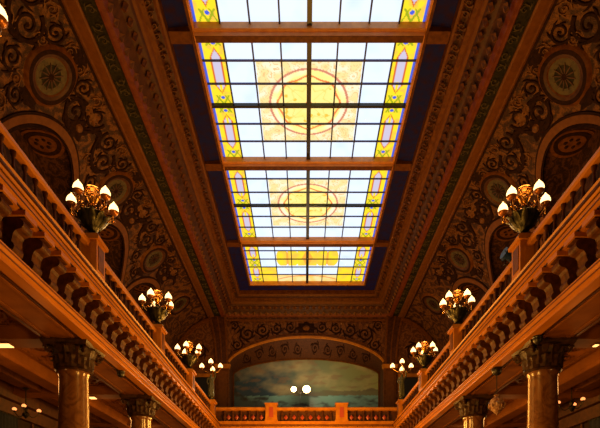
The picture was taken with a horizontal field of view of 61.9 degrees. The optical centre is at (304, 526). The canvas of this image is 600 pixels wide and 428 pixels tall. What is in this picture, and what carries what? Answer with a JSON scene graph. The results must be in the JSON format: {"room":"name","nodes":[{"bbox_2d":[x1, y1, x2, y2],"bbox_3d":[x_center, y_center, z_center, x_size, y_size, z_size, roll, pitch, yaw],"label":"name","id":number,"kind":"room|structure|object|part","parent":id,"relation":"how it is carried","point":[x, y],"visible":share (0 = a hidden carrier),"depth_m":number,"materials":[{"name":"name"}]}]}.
{"room":"grand hall","nodes":[
{"label":"grand hall","id":0,"kind":"room"},
{"bbox_2d":[0,397,57,427],"bbox_3d":[-11.420,-2.350,19.000,0.580,7.900,44.000,0,0,0],"label":"wall","id":1,"kind":"structure","parent":0,"point":[41,421],"depth_m":20.34,"materials":[{"name":"brown wood"}]},
{"bbox_2d":[0,411,19,427],"bbox_3d":[-11.156,-1.345,18.500,0.191,5.850,2.100,0,0,0],"label":"curtain","id":2,"kind":"object","parent":1,"relation":"hanging from","point":[7,420],"visible":1,"depth_m":18.78,"materials":[{"name":"brown fabric"}]},
{"bbox_2d":[2,130,143,328],"bbox_3d":[-10.360,-11.950,16.820,0.300,11.300,39.640,0,0,0],"label":"wall","id":3,"kind":"structure","parent":0,"point":[17,136],"depth_m":18.67,"materials":[{"name":"brown paint"}]},
{"bbox_2d":[0,121,220,427],"bbox_3d":[-7.700,-6.230,14.150,5.020,2.740,33.500,0,0,0],"label":"balcony","id":4,"kind":"object","parent":3,"relation":"attached to","point":[72,286],"visible":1,"depth_m":12.21,"materials":[{"name":"brown wood"}]},
{"bbox_2d":[0,5,7,36],"bbox_3d":[-5.682,-8.320,8.154,1.265,1.440,1.316,0,0,4],"label":"candelabrum","id":5,"kind":"object","parent":4,"relation":"on","point":[3,16],"visible":1,"depth_m":8.42,"materials":[{"name":"gold metal"}]},
{"bbox_2d":[0,5,7,20],"bbox_3d":[-5.163,-8.690,8.441,0.256,0.320,0.252,0,0,4],"label":"shade","id":6,"kind":"object","parent":5,"relation":"attached to","point":[3,16],"depth_m":8.38,"materials":[{"name":"white glass"}]},
{"bbox_2d":[0,14,7,28],"bbox_3d":[-5.163,-8.515,8.441,0.270,0.090,0.270,0,0,4],"label":"cup","id":7,"kind":"object","parent":5,"relation":"on","point":[3,19],"depth_m":8.43,"materials":[{"name":"brown metal"}]},
{"bbox_2d":[66,180,118,237],"bbox_3d":[-5.682,-8.320,13.247,1.265,1.440,1.316,0,0,-3],"label":"candelabrum","id":8,"kind":"object","parent":4,"relation":"on","point":[94,220],"visible":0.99,"depth_m":13.10,"materials":[{"name":"brown metal"}]},
{"bbox_2d":[66,193,76,202],"bbox_3d":[-6.179,-8.690,13.223,0.256,0.320,0.252,0,0,-3],"label":"shade","id":9,"kind":"object","parent":8,"relation":"attached to","point":[70,198],"depth_m":13.13,"materials":[{"name":"white glass"}]},
{"bbox_2d":[66,200,76,207],"bbox_3d":[-6.179,-8.515,13.223,0.270,0.090,0.270,0,0,-3],"label":"cup","id":10,"kind":"object","parent":8,"relation":"on","point":[71,203],"depth_m":13.17,"materials":[{"name":"brown metal"}]},
{"bbox_3d":[-5.988,-8.318,13.232,0.463,0.301,0.076,0,0,-3],"label":"arm","id":11,"kind":"part","parent":8,"relation":"part of","materials":[{"name":"gold metal"}]},
{"bbox_2d":[72,187,83,194],"bbox_3d":[-5.774,-8.515,12.719,0.270,0.090,0.270,0,0,-3],"label":"cup","id":12,"kind":"object","parent":8,"relation":"on","point":[77,190],"depth_m":12.66,"materials":[{"name":"brown metal"}]},
{"bbox_2d":[73,180,83,189],"bbox_3d":[-5.774,-8.690,12.719,0.256,0.320,0.252,0,0,-3],"label":"shade","id":13,"kind":"object","parent":8,"relation":"attached to","point":[77,185],"depth_m":12.62,"materials":[{"name":"white glass"}]},
{"bbox_3d":[-5.724,-8.318,12.904,0.076,0.301,0.463,0,0,15],"label":"arm","id":14,"kind":"part","parent":8,"relation":"part of","materials":[{"name":"gold metal"}]},
{"bbox_3d":[-5.630,-8.730,13.250,0.414,0.620,0.414,0,0,-25],"label":"crown","id":15,"kind":"part","parent":8,"relation":"part of","materials":[{"name":"gold metal"}]},
{"bbox_3d":[-5.330,-8.318,13.054,0.463,0.301,0.076,0,0,33],"label":"arm","id":16,"kind":"part","parent":8,"relation":"part of","materials":[{"name":"gold metal"}]},
{"bbox_2d":[100,185,110,195],"bbox_3d":[-5.169,-8.690,12.949,0.256,0.320,0.252,0,0,-3],"label":"shade","id":17,"kind":"object","parent":8,"relation":"attached to","point":[104,191],"depth_m":12.85,"materials":[{"name":"white glass"}]},
{"bbox_2d":[100,193,110,200],"bbox_3d":[-5.169,-8.515,12.949,0.270,0.090,0.270,0,0,-3],"label":"cup","id":18,"kind":"object","parent":8,"relation":"on","point":[104,196],"depth_m":12.89,"materials":[{"name":"brown metal"}]},
{"bbox_3d":[-5.351,-8.318,13.475,0.463,0.301,0.076,0,0,-39],"label":"arm","id":19,"kind":"part","parent":8,"relation":"part of","materials":[{"name":"gold metal"}]},
{"bbox_2d":[109,209,118,216],"bbox_3d":[-5.202,-8.515,13.595,0.270,0.090,0.270,0,0,-3],"label":"cup","id":20,"kind":"object","parent":8,"relation":"on","point":[113,212],"depth_m":13.54,"materials":[{"name":"brown metal"}]},
{"bbox_2d":[109,202,118,211],"bbox_3d":[-5.202,-8.690,13.595,0.256,0.320,0.252,0,0,-3],"label":"shade","id":21,"kind":"object","parent":8,"relation":"attached to","point":[113,207],"depth_m":13.50,"materials":[{"name":"white glass"}]},
{"bbox_3d":[-5.606,-5.020,14.120,0.327,0.320,33.440,0,0,0],"label":"cornice","id":22,"kind":"part","parent":4,"relation":"part of","materials":[{"name":"brown wood"}]},
{"bbox_2d":[116,370,124,377],"bbox_3d":[-5.750,-4.760,15.600,0.260,0.200,0.260,0,0,0],"label":"dome camera","id":23,"kind":"object","parent":4,"relation":"attached to","point":[120,373],"visible":1,"depth_m":15.52,"materials":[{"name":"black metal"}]},
{"bbox_2d":[139,288,173,324],"bbox_3d":[-5.682,-8.320,19.041,1.265,1.440,1.316,0,0,-10],"label":"candelabrum","id":24,"kind":"object","parent":4,"relation":"on","point":[157,313],"visible":0.98,"depth_m":18.86,"materials":[{"name":"gold metal"}]},
{"bbox_2d":[139,294,145,300],"bbox_3d":[-6.172,-8.690,18.957,0.256,0.320,0.252,0,0,-10],"label":"shade","id":25,"kind":"object","parent":24,"relation":"attached to","point":[141,298],"depth_m":18.86,"materials":[{"name":"white glass"}]},
{"bbox_2d":[147,288,153,294],"bbox_3d":[-5.709,-8.690,18.506,0.256,0.320,0.252,0,0,-10],"label":"shade","id":26,"kind":"object","parent":24,"relation":"attached to","point":[150,292],"depth_m":18.40,"materials":[{"name":"white glass"}]},
{"bbox_3d":[-5.630,-8.730,19.050,0.414,0.620,0.414,0,0,-32],"label":"crown","id":27,"kind":"part","parent":24,"relation":"part of","materials":[{"name":"gold metal"}]},
{"bbox_2d":[165,292,171,298],"bbox_3d":[-5.137,-8.690,18.807,0.256,0.320,0.252,0,0,-10],"label":"shade","id":28,"kind":"object","parent":24,"relation":"attached to","point":[168,296],"depth_m":18.71,"materials":[{"name":"white glass"}]},
{"bbox_2d":[175,341,201,368],"bbox_3d":[-5.680,-8.320,24.285,1.265,1.440,1.316,0,0,-17],"label":"candelabrum","id":29,"kind":"object","parent":4,"relation":"on","point":[189,360],"visible":0.98,"depth_m":24.11,"materials":[{"name":"gold metal"}]},
{"bbox_3d":[-5.630,-8.730,24.300,0.414,0.620,0.414,0,0,6],"label":"crown","id":30,"kind":"part","parent":29,"relation":"part of","materials":[{"name":"gold metal"}]},
{"bbox_2d":[200,359,222,398],"bbox_3d":[-5.650,-8.860,30.175,1.400,2.520,0.623,0,0,0],"label":"lamp","id":31,"kind":"object","parent":4,"relation":"on","point":[220,366],"visible":0.99,"depth_m":30.01,"materials":[{"name":"brown metal"}]},
{"bbox_2d":[208,383,214,395],"bbox_3d":[-5.650,-8.290,30.100,0.404,0.780,0.323,0,0,0],"label":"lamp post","id":32,"kind":"object","parent":31,"relation":"hanging from","point":[210,385],"depth_m":29.99,"materials":[{"name":"metal"}]},
{"bbox_2d":[0,240,186,427],"bbox_3d":[-8.560,-5.085,16.800,5.700,0.670,39.400,0,0,0],"label":"ceiling","id":33,"kind":"structure","parent":0,"point":[23,320],"depth_m":16.34,"materials":[{"name":"paint"}]},
{"bbox_2d":[0,342,15,347],"bbox_3d":[-8.230,-4.945,13.600,0.560,0.050,0.340,0,0,0],"label":"ceiling light","id":34,"kind":"object","parent":33,"relation":"attached to","point":[2,344],"visible":1,"depth_m":13.55,"materials":[{"name":"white glass"}]},
{"bbox_2d":[0,344,13,347],"bbox_3d":[-8.230,-4.931,13.600,0.480,0.022,0.260,0,0,0],"label":"diffuser","id":35,"kind":"object","parent":34,"relation":"attached to","point":[1,345],"depth_m":13.63,"materials":[{"name":"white glass"}]},
{"bbox_2d":[12,387,40,417],"bbox_3d":[-10.245,-4.500,18.166,0.901,1.120,0.940,0,0,0],"label":"chandelier","id":36,"kind":"object","parent":33,"relation":"hanging from","point":[25,414],"visible":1,"depth_m":18.18,"materials":[{"name":"brown metal"}]},
{"bbox_3d":[-10.160,-4.500,18.200,0.260,1.120,0.254,0,0,0],"label":"stem","id":37,"kind":"part","parent":36,"relation":"part of","materials":[{"name":"brown metal"}]},
{"bbox_2d":[0,0,206,358],"bbox_3d":[-8.735,-12.841,20.320,3.350,5.081,32.640,0,0,0],"label":"wall","id":38,"kind":"structure","parent":0,"point":[50,93],"depth_m":18.93,"materials":[{"name":"paint"}]},
{"bbox_2d":[170,316,440,406],"bbox_3d":[0.090,-10.975,37.275,20.600,9.550,1.950,0,0,0],"label":"wall","id":39,"kind":"structure","parent":0,"point":[376,343],"depth_m":36.64,"materials":[{"name":"brown wood"}]},
{"bbox_2d":[195,373,213,404],"bbox_3d":[-7.460,-8.775,36.555,1.660,4.850,0.150,0,0,0],"label":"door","id":40,"kind":"structure","parent":39,"relation":"in","point":[200,378],"depth_m":36.58,"materials":[{"name":"black"}]},
{"bbox_2d":[233,358,379,406],"bbox_3d":[0.090,-9.610,38.200,11.200,6.520,0.100,0,0,0],"label":"mural","id":41,"kind":"object","parent":39,"relation":"attached to","point":[330,382],"visible":0.7,"depth_m":38.25,"materials":[{"name":"paint"}]},
{"bbox_2d":[216,403,396,427],"bbox_3d":[0.090,-6.270,33.745,20.400,2.820,5.770,0,0,0],"label":"balcony","id":42,"kind":"object","parent":39,"relation":"attached to","point":[271,415],"visible":0.98,"depth_m":30.98,"materials":[{"name":"brown wood"}]},
{"bbox_3d":[-2.090,-7.100,30.890,0.260,0.640,0.040,0,0,0],"label":"inset panel","id":43,"kind":"part","parent":42,"relation":"part of","materials":[{"name":"brown paint"}]},
{"bbox_2d":[291,385,309,392],"bbox_3d":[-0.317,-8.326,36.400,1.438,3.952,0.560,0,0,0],"label":"spotlight","id":44,"kind":"object","parent":42,"relation":"on","point":[306,389],"visible":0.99,"depth_m":36.26,"materials":[{"name":"white glass"}]},
{"bbox_3d":[0.090,-7.340,31.180,11.600,0.200,0.400,0,0,0],"label":"handrail","id":45,"kind":"part","parent":42,"relation":"part of","materials":[{"name":"brown wood"}]},
{"bbox_3d":[0.090,-6.225,31.140,11.600,0.650,0.520,0,0,0],"label":"cornice","id":46,"kind":"part","parent":42,"relation":"part of","materials":[{"name":"brown wood"}]},
{"bbox_3d":[0.090,-6.905,31.330,11.600,0.710,0.060,0,0,0],"label":"panel","id":47,"kind":"part","parent":42,"relation":"part of","materials":[{"name":"brown wood"}]},
{"bbox_3d":[2.270,-7.100,30.890,0.260,0.640,0.040,0,0,0],"label":"inset panel","id":48,"kind":"part","parent":42,"relation":"part of","materials":[{"name":"brown paint"}]},
{"bbox_2d":[398,373,418,404],"bbox_3d":[7.640,-8.775,36.555,1.660,4.850,0.150,0,0,0],"label":"door","id":49,"kind":"structure","parent":39,"relation":"in","point":[411,379],"depth_m":36.58,"materials":[{"name":"black"}]},
{"bbox_2d":[58,0,557,317],"bbox_3d":[0.090,-16.125,16.880,14.600,1.650,39.760,0,0,0],"label":"ceiling","id":50,"kind":"structure","parent":0,"point":[144,58],"depth_m":20.25,"materials":[{"name":"brown wood"}]},
{"bbox_2d":[244,247,370,282],"bbox_3d":[0.150,-16.835,31.970,7.720,0.130,4.780,0,0,0],"label":"window","id":51,"kind":"structure","parent":50,"relation":"attached to","point":[292,264],"depth_m":32.07,"materials":[{"name":"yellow glass"}]},
{"bbox_2d":[227,171,388,238],"bbox_3d":[0.150,-16.835,26.185,7.720,0.130,5.870,0,0,0],"label":"window","id":52,"kind":"structure","parent":50,"relation":"attached to","point":[307,204],"depth_m":25.96,"materials":[{"name":"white glass"}]},
{"bbox_2d":[199,43,419,159],"bbox_3d":[0.150,-16.835,19.980,7.720,0.130,5.680,0,0,0],"label":"window","id":53,"kind":"structure","parent":50,"relation":"attached to","point":[307,100],"depth_m":19.54,"materials":[{"name":"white glass"}]},
{"bbox_2d":[189,0,429,25],"bbox_3d":[0.150,-16.835,13.960,7.720,0.130,5.520,0,0,0],"label":"window","id":54,"kind":"structure","parent":50,"relation":"attached to","point":[309,11],"depth_m":16.36,"materials":[{"name":"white glass"}]},
{"bbox_2d":[406,0,599,361],"bbox_3d":[8.915,-12.841,20.320,3.350,5.081,32.640,0,0,0],"label":"wall","id":55,"kind":"structure","parent":0,"point":[553,111],"depth_m":19.44,"materials":[{"name":"paint"}]},
{"bbox_2d":[427,259,599,427],"bbox_3d":[8.740,-5.085,16.800,5.700,0.670,39.400,0,0,0],"label":"ceiling","id":56,"kind":"structure","parent":0,"point":[581,369],"depth_m":17.04,"materials":[{"name":"paint"}]},
{"bbox_2d":[558,387,584,411],"bbox_3d":[9.626,-4.740,18.166,0.901,1.120,0.940,0,0,0],"label":"chandelier","id":57,"kind":"object","parent":56,"relation":"hanging from","point":[572,407],"visible":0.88,"depth_m":18.15,"materials":[{"name":"brown metal"}]},
{"bbox_3d":[9.710,-4.740,18.200,0.260,1.120,0.254,0,0,0],"label":"stem","id":58,"kind":"part","parent":57,"relation":"part of","materials":[{"name":"brown metal"}]},
{"bbox_2d":[468,130,599,331],"bbox_3d":[10.540,-11.950,16.820,0.300,11.300,39.640,0,0,0],"label":"wall","id":59,"kind":"structure","parent":0,"point":[593,144],"depth_m":18.99,"materials":[{"name":"brown paint"}]},
{"bbox_2d":[392,147,599,427],"bbox_3d":[7.880,-6.230,14.150,5.020,2.740,33.500,0,0,0],"label":"balcony","id":60,"kind":"object","parent":59,"relation":"attached to","point":[533,300],"visible":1,"depth_m":12.96,"materials":[{"name":"brown wood"}]},
{"bbox_2d":[390,359,412,398],"bbox_3d":[5.830,-8.860,30.175,1.400,2.520,0.623,0,0,0],"label":"lamp","id":61,"kind":"object","parent":60,"relation":"on","point":[401,379],"visible":0.99,"depth_m":30.01,"materials":[{"name":"brown metal"}]},
{"bbox_2d":[399,382,404,395],"bbox_3d":[5.830,-8.290,30.100,0.404,0.780,0.323,0,0,0],"label":"lamp post","id":62,"kind":"object","parent":61,"relation":"attached to","point":[401,385],"depth_m":29.99,"materials":[{"name":"brown metal"}]},
{"bbox_2d":[411,341,437,371],"bbox_3d":[5.862,-8.320,24.310,1.265,1.440,1.316,0,0,-11],"label":"candelabrum","id":63,"kind":"object","parent":60,"relation":"on","point":[423,359],"visible":0.99,"depth_m":24.15,"materials":[{"name":"gold metal"}]},
{"bbox_3d":[5.810,-8.730,24.300,0.414,0.620,0.414,0,0,-33],"label":"crown","id":64,"kind":"part","parent":63,"relation":"part of","materials":[{"name":"gold metal"}]},
{"bbox_2d":[440,289,474,327],"bbox_3d":[5.862,-8.320,19.054,1.265,1.440,1.316,0,0,-4],"label":"candelabrum","id":65,"kind":"object","parent":60,"relation":"on","point":[456,313],"visible":0.98,"depth_m":18.89,"materials":[{"name":"gold metal"}]},
{"bbox_3d":[5.810,-8.730,19.050,0.414,0.620,0.414,0,0,18],"label":"crown","id":66,"kind":"part","parent":65,"relation":"part of","materials":[{"name":"gold metal"}]},
{"bbox_2d":[488,366,505,414],"bbox_3d":[5.850,-4.130,15.250,0.530,1.460,0.498,0,0,0],"label":"pendant lamp","id":67,"kind":"object","parent":60,"relation":"hanging from","point":[496,405],"visible":1,"depth_m":15.13,"materials":[{"name":"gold metal"}]},
{"bbox_2d":[500,247,511,265],"bbox_3d":[5.801,-7.702,14.242,0.429,0.483,0.325,0,0,-12],"label":"floodlight","id":68,"kind":"object","parent":60,"relation":"attached to","point":[505,255],"visible":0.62,"depth_m":14.18,"materials":[{"name":"black metal"}]},
{"bbox_3d":[5.787,-5.020,14.120,0.327,0.320,33.440,0,0,0],"label":"cornice","id":69,"kind":"part","parent":60,"relation":"part of","materials":[{"name":"brown wood"}]},
{"bbox_2d":[498,179,550,234],"bbox_3d":[5.862,-8.320,13.247,1.265,1.440,1.316,0,0,3],"label":"candelabrum","id":70,"kind":"object","parent":60,"relation":"on","point":[524,219],"visible":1,"depth_m":13.09,"materials":[{"name":"gold metal"}]},
{"bbox_2d":[498,209,507,216],"bbox_3d":[5.382,-8.515,13.595,0.270,0.090,0.270,0,0,3],"label":"cup","id":71,"kind":"object","parent":70,"relation":"on","point":[501,212],"depth_m":13.53,"materials":[{"name":"brown metal"}]},
{"bbox_2d":[498,202,507,211],"bbox_3d":[5.382,-8.690,13.595,0.256,0.320,0.252,0,0,3],"label":"shade","id":72,"kind":"object","parent":70,"relation":"attached to","point":[503,207],"depth_m":13.50,"materials":[{"name":"white glass"}]},
{"bbox_3d":[5.531,-8.318,13.475,0.463,0.301,0.076,0,0,39],"label":"arm","id":73,"kind":"part","parent":70,"relation":"part of","materials":[{"name":"gold metal"}]},
{"bbox_2d":[506,193,516,200],"bbox_3d":[5.349,-8.515,12.949,0.270,0.090,0.270,0,0,3],"label":"cup","id":74,"kind":"object","parent":70,"relation":"on","point":[509,196],"depth_m":12.89,"materials":[{"name":"brown metal"}]},
{"bbox_2d":[506,185,516,195],"bbox_3d":[5.349,-8.690,12.949,0.256,0.320,0.252,0,0,3],"label":"shade","id":75,"kind":"object","parent":70,"relation":"attached to","point":[511,191],"depth_m":12.85,"materials":[{"name":"white glass"}]},
{"bbox_3d":[5.510,-8.318,13.054,0.463,0.301,0.076,0,0,-33],"label":"arm","id":76,"kind":"part","parent":70,"relation":"part of","materials":[{"name":"gold metal"}]},
{"bbox_3d":[5.810,-8.730,13.250,0.414,0.620,0.414,0,0,25],"label":"crown","id":77,"kind":"part","parent":70,"relation":"part of","materials":[{"name":"gold metal"}]},
{"bbox_3d":[5.904,-8.318,12.904,0.076,0.301,0.463,0,0,-15],"label":"arm","id":78,"kind":"part","parent":70,"relation":"part of","materials":[{"name":"gold metal"}]},
{"bbox_2d":[533,187,544,194],"bbox_3d":[5.954,-8.515,12.719,0.270,0.090,0.270,0,0,3],"label":"cup","id":79,"kind":"object","parent":70,"relation":"on","point":[537,190],"depth_m":12.66,"materials":[{"name":"brown metal"}]},
{"bbox_2d":[534,179,544,189],"bbox_3d":[5.954,-8.690,12.719,0.256,0.320,0.252,0,0,3],"label":"shade","id":80,"kind":"object","parent":70,"relation":"attached to","point":[539,185],"depth_m":12.62,"materials":[{"name":"white glass"}]},
{"bbox_3d":[6.168,-8.318,13.232,0.463,0.301,0.076,0,0,3],"label":"arm","id":81,"kind":"part","parent":70,"relation":"part of","materials":[{"name":"gold metal"}]},
{"bbox_2d":[540,200,550,207],"bbox_3d":[6.359,-8.515,13.223,0.270,0.090,0.270,0,0,3],"label":"cup","id":82,"kind":"object","parent":70,"relation":"on","point":[543,203],"depth_m":13.16,"materials":[{"name":"brown metal"}]},
{"bbox_2d":[540,192,550,202],"bbox_3d":[6.359,-8.690,13.223,0.256,0.320,0.252,0,0,3],"label":"shade","id":83,"kind":"object","parent":70,"relation":"attached to","point":[545,198],"depth_m":13.12,"materials":[{"name":"white glass"}]},
{"bbox_2d":[532,335,542,343],"bbox_3d":[5.930,-4.760,12.750,0.260,0.200,0.260,0,0,0],"label":"dome camera","id":84,"kind":"object","parent":60,"relation":"attached to","point":[537,339],"visible":1,"depth_m":12.67,"materials":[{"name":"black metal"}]},
{"bbox_2d":[559,403,599,427],"bbox_3d":[11.600,-2.350,19.000,0.580,7.900,44.000,0,0,0],"label":"wall","id":85,"kind":"structure","parent":0,"point":[577,420],"depth_m":20.65,"materials":[{"name":"brown wood"}]},
{"bbox_3d":[0.090,1.700,19.100,24.800,0.200,44.600,0,0,0],"label":"floor","id":86,"kind":"structure","parent":0,"visible":0},
{"bbox_2d":[39,337,105,427],"bbox_3d":[-6.260,-1.660,13.550,1.341,6.520,1.410,0,0,0],"label":"column","id":87,"kind":"structure","parent":86,"relation":"on","point":[73,359],"depth_m":13.20,"materials":[{"name":"brown stone"}]},
{"bbox_2d":[119,394,160,427],"bbox_3d":[-6.260,-1.660,19.100,1.341,6.520,1.410,0,0,0],"label":"column","id":88,"kind":"structure","parent":86,"relation":"on","point":[141,409],"depth_m":18.70,"materials":[{"name":"brown wood"}]},
{"bbox_2d":[453,394,494,427],"bbox_3d":[6.440,-1.660,19.100,1.341,6.520,1.410,0,0,0],"label":"column","id":89,"kind":"structure","parent":86,"relation":"on","point":[473,409],"depth_m":18.72,"materials":[{"name":"brown wood"}]},
{"bbox_2d":[511,337,577,427],"bbox_3d":[6.440,-1.660,13.550,1.341,6.520,1.410,0,0,0],"label":"column","id":90,"kind":"structure","parent":86,"relation":"on","point":[542,363],"depth_m":13.20,"materials":[{"name":"brown wood"}]}
]}

